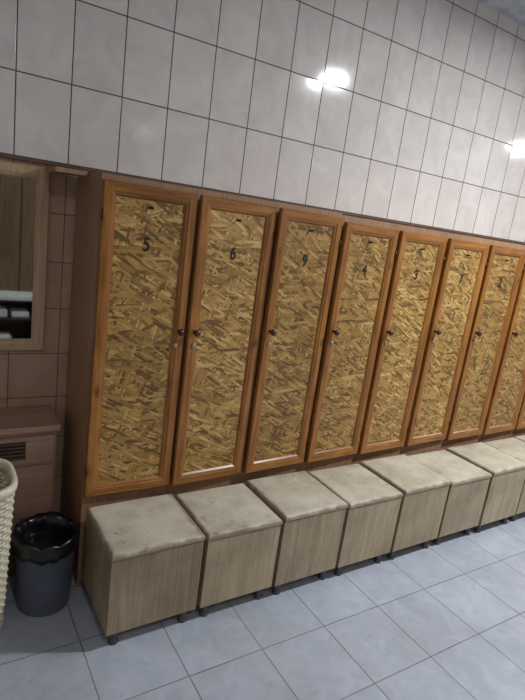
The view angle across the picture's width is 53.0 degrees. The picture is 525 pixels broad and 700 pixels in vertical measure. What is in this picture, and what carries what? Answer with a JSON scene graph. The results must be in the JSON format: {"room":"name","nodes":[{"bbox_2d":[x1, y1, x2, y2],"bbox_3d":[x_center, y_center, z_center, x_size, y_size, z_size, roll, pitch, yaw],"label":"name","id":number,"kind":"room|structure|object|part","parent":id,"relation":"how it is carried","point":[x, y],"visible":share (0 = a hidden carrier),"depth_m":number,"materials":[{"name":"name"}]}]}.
{"room":"changing room","nodes":[
{"label":"changing room","id":0,"kind":"room"},
{"bbox_2d":[0,0,524,512],"bbox_3d":[1.548,-0.575,3.757,8.550,3.000,0.114,-1,16,-32],"label":"wall","id":1,"kind":"structure","parent":0,"point":[409,111],"depth_m":2.51,"materials":[{"name":"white tile"}]},
{"bbox_2d":[0,161,50,350],"bbox_3d":[-1.144,-0.359,2.040,0.580,0.750,0.024,-1,16,-32],"label":"wall mirror","id":2,"kind":"object","parent":1,"relation":"attached to","point":[24,189],"visible":0.9,"depth_m":2.14,"materials":[{"name":"brown wood"}]},
{"bbox_2d":[0,175,35,338],"bbox_3d":[-1.147,-0.360,2.044,0.488,0.658,0.006,-1,16,-32],"label":"mirror glass","id":3,"kind":"object","parent":2,"relation":"attached to","point":[17,192],"depth_m":2.14,"materials":[{"name":"mirror"}]},
{"bbox_2d":[45,166,87,175],"bbox_3d":[-0.763,-0.694,2.049,0.119,0.018,0.190,-1,16,-32],"label":"trim","id":4,"kind":"structure","parent":1,"relation":"attached to","point":[53,169],"depth_m":1.98,"materials":[{"name":"laminate"}]},
{"bbox_2d":[0,153,524,244],"bbox_3d":[1.605,-0.776,3.663,8.550,0.014,0.018,-1,16,-32],"label":"trim","id":5,"kind":"structure","parent":1,"relation":"attached to","point":[1,154],"depth_m":2.54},
{"bbox_2d":[0,512,524,699],"bbox_3d":[2.390,1.456,2.468,8.750,0.100,4.160,-1,16,-32],"label":"floor","id":6,"kind":"structure","parent":0,"point":[446,620],"depth_m":2.12,"materials":[{"name":"grey tile"}]},
{"bbox_2d":[0,458,17,627],"bbox_3d":[-1.140,0.740,1.895,0.451,0.600,0.313,-1,16,-32],"label":"laundry basket","id":7,"kind":"object","parent":6,"relation":"on","point":[10,480],"visible":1,"depth_m":1.91,"materials":[{"name":"beige wicker"}]},
{"bbox_2d":[0,405,60,575],"bbox_3d":[-1.257,0.617,2.142,0.760,0.692,0.257,-1,16,-32],"label":"base cabinet","id":8,"kind":"object","parent":6,"relation":"on","point":[28,434],"visible":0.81,"depth_m":2.18,"materials":[{"name":"laminate"}]},
{"bbox_2d":[0,434,54,465],"bbox_3d":[-1.177,0.411,2.012,0.720,0.120,0.014,-1,16,-32],"label":"drawer","id":9,"kind":"object","parent":8,"relation":"attached to","point":[19,449],"depth_m":2.15,"materials":[{"name":"laminate"}]},
{"bbox_2d":[11,511,79,616],"bbox_3d":[-0.872,0.862,2.116,0.254,0.334,0.252,-1,16,-32],"label":"trash bin","id":10,"kind":"object","parent":6,"relation":"on","point":[44,545],"visible":1,"depth_m":2.05,"materials":[{"name":"grey plastic"}]},
{"bbox_2d":[61,173,197,586],"bbox_3d":[-0.601,0.152,2.275,0.370,1.702,0.435,-1,16,-32],"label":"locker","id":11,"kind":"object","parent":6,"relation":"on","point":[134,237],"visible":0.98,"depth_m":2.09,"materials":[{"name":"wood"}]},
{"bbox_3d":[-0.491,-0.005,2.097,0.273,1.155,0.009,0,16,-31],"label":"osb panel","id":12,"kind":"part","parent":11,"relation":"part of","materials":[{"name":"brown wood"}]},
{"bbox_3d":[-0.488,-0.004,2.093,0.361,1.243,0.022,0,16,-31],"label":"door frame","id":13,"kind":"part","parent":11,"relation":"part of","materials":[{"name":"brown wood"}]},
{"bbox_3d":[-0.331,-0.072,2.130,0.030,0.030,0.037,0,16,-31],"label":"knob","id":14,"kind":"part","parent":11,"relation":"part of","materials":[{"name":"brown wood"}]},
{"bbox_2d":[83,494,205,644],"bbox_3d":[-0.491,0.869,2.134,0.367,0.414,0.346,-1,16,-33],"label":"storage bench","id":15,"kind":"object","parent":6,"relation":"on","point":[143,556],"visible":1,"depth_m":2.01,"materials":[{"name":"laminate"}]},
{"bbox_2d":[87,494,205,560],"bbox_3d":[-0.464,0.682,2.089,0.367,0.025,0.344,-1,16,-33],"label":"cushion","id":16,"kind":"object","parent":15,"relation":"on","point":[137,528],"depth_m":2.04,"materials":[{"name":"beige fabric"}]},
{"bbox_2d":[166,189,276,497],"bbox_3d":[-0.285,0.150,2.470,0.369,1.702,0.445,-1,16,-32],"label":"locker","id":17,"kind":"object","parent":6,"relation":"on","point":[234,235],"visible":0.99,"depth_m":2.27,"materials":[{"name":"wood"}]},
{"bbox_3d":[-0.270,-0.070,2.157,0.030,0.030,0.037,-2,16,-35],"label":"knob","id":18,"kind":"part","parent":17,"relation":"part of","materials":[{"name":"brown wood"}]},
{"bbox_3d":[-0.174,-0.007,2.292,0.273,1.155,0.009,-2,16,-35],"label":"osb panel","id":19,"kind":"part","parent":17,"relation":"part of","materials":[{"name":"brown wood"}]},
{"bbox_2d":[175,483,282,616],"bbox_3d":[-0.176,0.869,2.334,0.351,0.407,0.346,-1,16,-33],"label":"storage bench","id":20,"kind":"object","parent":6,"relation":"on","point":[241,532],"visible":0.87,"depth_m":2.21,"materials":[{"name":"laminate"}]},
{"bbox_2d":[175,483,282,540],"bbox_3d":[-0.150,0.685,2.289,0.351,0.025,0.344,-1,16,-33],"label":"cushion","id":21,"kind":"object","parent":20,"relation":"on","point":[230,511],"depth_m":2.24,"materials":[{"name":"beige fabric"}]},
{"bbox_2d":[238,202,343,484],"bbox_3d":[0.029,0.146,2.668,0.369,1.702,0.446,-1,16,-32],"label":"locker","id":22,"kind":"object","parent":6,"relation":"on","point":[306,243],"visible":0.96,"depth_m":2.47,"materials":[{"name":"wood"}]},
{"bbox_3d":[0.045,-0.079,2.353,0.030,0.030,0.037,-2,16,-35],"label":"knob","id":23,"kind":"part","parent":22,"relation":"part of","materials":[{"name":"brown wood"}]},
{"bbox_3d":[0.140,-0.014,2.489,0.273,1.149,0.009,-2,16,-35],"label":"osb panel","id":24,"kind":"part","parent":22,"relation":"part of","materials":[{"name":"brown wood"}]},
{"bbox_2d":[246,471,347,594],"bbox_3d":[0.132,0.860,2.523,0.351,0.420,0.346,-1,16,-33],"label":"storage bench","id":25,"kind":"object","parent":6,"relation":"on","point":[312,516],"visible":0.86,"depth_m":2.40,"materials":[{"name":"laminate"}]},
{"bbox_2d":[246,471,347,520],"bbox_3d":[0.159,0.670,2.477,0.351,0.025,0.344,-1,16,-33],"label":"cushion","id":26,"kind":"object","parent":25,"relation":"on","point":[295,496],"depth_m":2.43,"materials":[{"name":"beige fabric"}]},
{"bbox_2d":[300,215,398,471],"bbox_3d":[0.340,0.146,2.869,0.369,1.694,0.443,-1,16,-32],"label":"locker","id":27,"kind":"object","parent":6,"relation":"on","point":[367,252],"visible":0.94,"depth_m":2.67,"materials":[{"name":"wood"}]},
{"bbox_3d":[0.356,-0.086,2.554,0.030,0.030,0.037,-2,16,-35],"label":"knob","id":28,"kind":"part","parent":27,"relation":"part of","materials":[{"name":"brown wood"}]},
{"bbox_3d":[0.451,-0.011,2.691,0.273,1.131,0.009,-2,16,-35],"label":"osb panel","id":29,"kind":"part","parent":27,"relation":"part of","materials":[{"name":"brown wood"}]},
{"bbox_2d":[307,464,403,575],"bbox_3d":[0.440,0.861,2.715,0.351,0.414,0.346,-1,16,-33],"label":"storage bench","id":30,"kind":"object","parent":6,"relation":"on","point":[371,514],"visible":0.75,"depth_m":2.59,"materials":[{"name":"laminate"}]},
{"bbox_2d":[307,464,403,507],"bbox_3d":[0.467,0.673,2.670,0.351,0.025,0.344,-1,16,-33],"label":"cushion","id":31,"kind":"object","parent":30,"relation":"on","point":[354,484],"depth_m":2.62,"materials":[{"name":"beige fabric"}]},
{"bbox_2d":[353,224,447,463],"bbox_3d":[0.652,0.142,3.070,0.369,1.694,0.438,-1,16,-32],"label":"locker","id":32,"kind":"object","parent":6,"relation":"on","point":[417,265],"visible":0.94,"depth_m":2.87,"materials":[{"name":"wood"}]},
{"bbox_3d":[0.763,-0.016,2.892,0.273,1.131,0.009,-1,16,-34],"label":"osb panel","id":33,"kind":"part","parent":32,"relation":"part of","materials":[{"name":"brown wood"}]},
{"bbox_2d":[359,454,450,559],"bbox_3d":[0.746,0.853,2.906,0.351,0.424,0.346,-1,16,-33],"label":"storage bench","id":34,"kind":"object","parent":6,"relation":"on","point":[425,491],"visible":0.7,"depth_m":2.78,"materials":[{"name":"laminate"}]},
{"bbox_2d":[359,454,450,494],"bbox_3d":[0.773,0.661,2.859,0.351,0.025,0.344,-1,16,-33],"label":"cushion","id":35,"kind":"object","parent":34,"relation":"on","point":[402,472],"depth_m":2.81,"materials":[{"name":"beige fabric"}]},
{"bbox_2d":[400,232,489,455],"bbox_3d":[0.966,0.138,3.267,0.369,1.694,0.440,-1,16,-32],"label":"locker","id":36,"kind":"object","parent":6,"relation":"on","point":[462,271],"visible":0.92,"depth_m":3.07,"materials":[{"name":"wood"}]},
{"bbox_3d":[1.077,-0.022,3.088,0.273,1.125,0.009,-1,16,-35],"label":"osb panel","id":37,"kind":"part","parent":36,"relation":"part of","materials":[{"name":"brown wood"}]},
{"bbox_2d":[408,450,491,544],"bbox_3d":[1.051,0.855,3.104,0.351,0.409,0.346,-1,16,-33],"label":"storage bench","id":38,"kind":"object","parent":6,"relation":"on","point":[467,491],"visible":0.63,"depth_m":2.98,"materials":[{"name":"laminate"}]},
{"bbox_2d":[408,450,491,485],"bbox_3d":[1.077,0.670,3.059,0.351,0.025,0.344,-1,16,-33],"label":"cushion","id":39,"kind":"object","parent":38,"relation":"on","point":[457,470],"depth_m":3.01,"materials":[{"name":"beige fabric"}]},
{"bbox_2d":[441,239,524,449],"bbox_3d":[1.279,0.134,3.467,0.369,1.694,0.437,-1,16,-32],"label":"locker","id":40,"kind":"object","parent":6,"relation":"on","point":[504,269],"visible":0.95,"depth_m":3.27,"materials":[{"name":"wood"}]},
{"bbox_3d":[1.389,-0.024,3.289,0.273,1.131,0.009,-1,16,-34],"label":"osb panel","id":41,"kind":"part","parent":40,"relation":"part of","materials":[{"name":"brown wood"}]},
{"bbox_2d":[446,442,524,532],"bbox_3d":[1.359,0.848,3.292,0.351,0.420,0.346,-1,16,-33],"label":"storage bench","id":42,"kind":"object","parent":6,"relation":"on","point":[506,482],"visible":0.68,"depth_m":3.16,"materials":[{"name":"laminate"}]},
{"bbox_2d":[446,442,524,475],"bbox_3d":[1.386,0.657,3.246,0.351,0.025,0.344,-1,16,-33],"label":"cushion","id":43,"kind":"object","parent":42,"relation":"on","point":[495,462],"depth_m":3.19,"materials":[{"name":"beige fabric"}]},
{"bbox_2d":[477,262,524,442],"bbox_3d":[1.593,0.131,3.665,0.369,1.694,0.439,-1,16,-32],"label":"locker","id":44,"kind":"object","parent":6,"relation":"on","point":[503,413],"visible":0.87,"depth_m":3.51,"materials":[{"name":"wood"}]},
{"bbox_3d":[1.703,-0.027,3.487,0.273,1.131,0.009,-1,16,-34],"label":"osb panel","id":45,"kind":"part","parent":44,"relation":"part of","materials":[{"name":"brown wood"}]},
{"bbox_2d":[484,437,524,520],"bbox_3d":[1.663,0.846,3.490,0.351,0.414,0.346,-1,16,-33],"label":"storage bench","id":46,"kind":"object","parent":6,"relation":"on","point":[514,447],"visible":0.34,"depth_m":3.40,"materials":[{"name":"laminate"}]},
{"bbox_2d":[484,437,524,462],"bbox_3d":[1.689,0.659,3.445,0.351,0.025,0.344,-1,16,-33],"label":"cushion","id":47,"kind":"object","parent":46,"relation":"on","point":[514,447],"depth_m":3.45,"materials":[{"name":"beige fabric"}]},
{"bbox_2d":[510,392,524,437],"bbox_3d":[1.905,0.127,3.865,0.369,1.694,0.436,-1,16,-32],"label":"locker","id":48,"kind":"object","parent":6,"relation":"on","point":[519,430],"visible":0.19,"depth_m":3.73,"materials":[{"name":"wood"}]},
{"bbox_3d":[2.018,-0.030,3.683,0.361,1.219,0.022,-1,16,-34],"label":"door frame","id":49,"kind":"part","parent":48,"relation":"part of","materials":[{"name":"brown wood"}]},
{"bbox_2d":[514,435,524,441],"bbox_3d":[1.970,0.840,3.682,0.351,0.419,0.346,-1,16,-33],"label":"storage bench","id":50,"kind":"object","parent":6,"relation":"on","point":[522,437],"visible":0.14,"depth_m":3.66,"materials":[{"name":"laminate"}]},
{"bbox_2d":[476,0,524,26],"bbox_3d":[2.805,-1.532,1.757,8.750,0.100,4.160,-1,16,-32],"label":"ceiling","id":51,"kind":"structure","parent":0,"point":[514,10],"depth_m":3.06,"materials":[{"name":"white"}]}
]}

